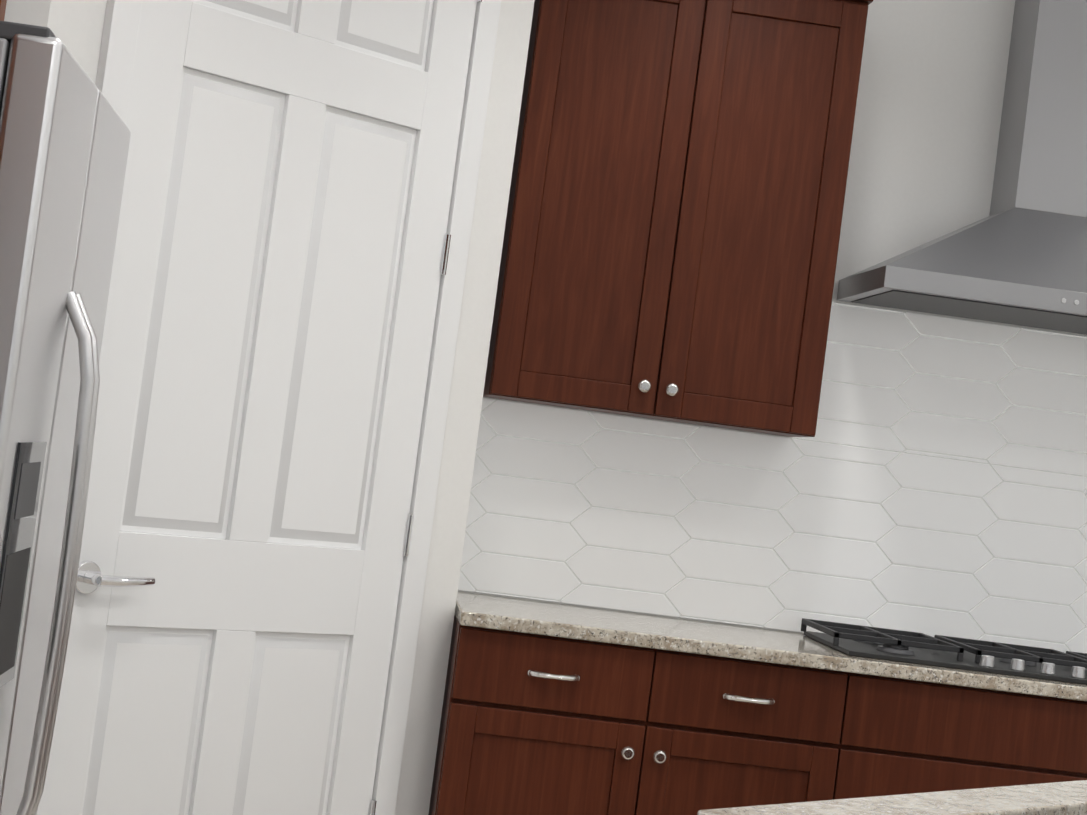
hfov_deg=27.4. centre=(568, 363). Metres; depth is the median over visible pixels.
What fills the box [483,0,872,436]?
upper cabinet
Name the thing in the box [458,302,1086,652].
tile backsplash
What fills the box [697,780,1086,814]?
kitchen island
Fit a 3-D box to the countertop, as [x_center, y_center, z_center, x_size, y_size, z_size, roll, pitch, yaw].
[1.069,0.729,5.195,2.692,0.031,0.631,8,-2,-5]
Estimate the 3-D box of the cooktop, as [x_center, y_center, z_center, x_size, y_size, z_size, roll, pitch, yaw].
[1.056,0.692,5.214,0.960,0.040,0.510,8,-2,-5]
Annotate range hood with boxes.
[837,0,1086,334]
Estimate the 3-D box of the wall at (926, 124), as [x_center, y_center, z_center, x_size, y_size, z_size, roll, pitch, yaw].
[3.432,0.581,5.822,10.900,2.750,0.150,8,-2,-5]
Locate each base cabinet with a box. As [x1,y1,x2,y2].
[428,608,855,814]
[844,676,1086,798]
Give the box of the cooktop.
[800,618,1086,683]
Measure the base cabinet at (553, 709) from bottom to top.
0.884 m
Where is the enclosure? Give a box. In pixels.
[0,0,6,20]
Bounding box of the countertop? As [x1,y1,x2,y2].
[455,592,1086,703]
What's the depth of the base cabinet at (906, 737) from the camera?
4.89 m
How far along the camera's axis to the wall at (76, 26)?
4.92 m
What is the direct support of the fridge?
on the floor
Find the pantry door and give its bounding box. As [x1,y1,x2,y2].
[37,0,500,814]
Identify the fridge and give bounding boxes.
[0,21,130,814]
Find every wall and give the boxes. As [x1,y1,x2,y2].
[4,0,534,814]
[458,0,1086,633]

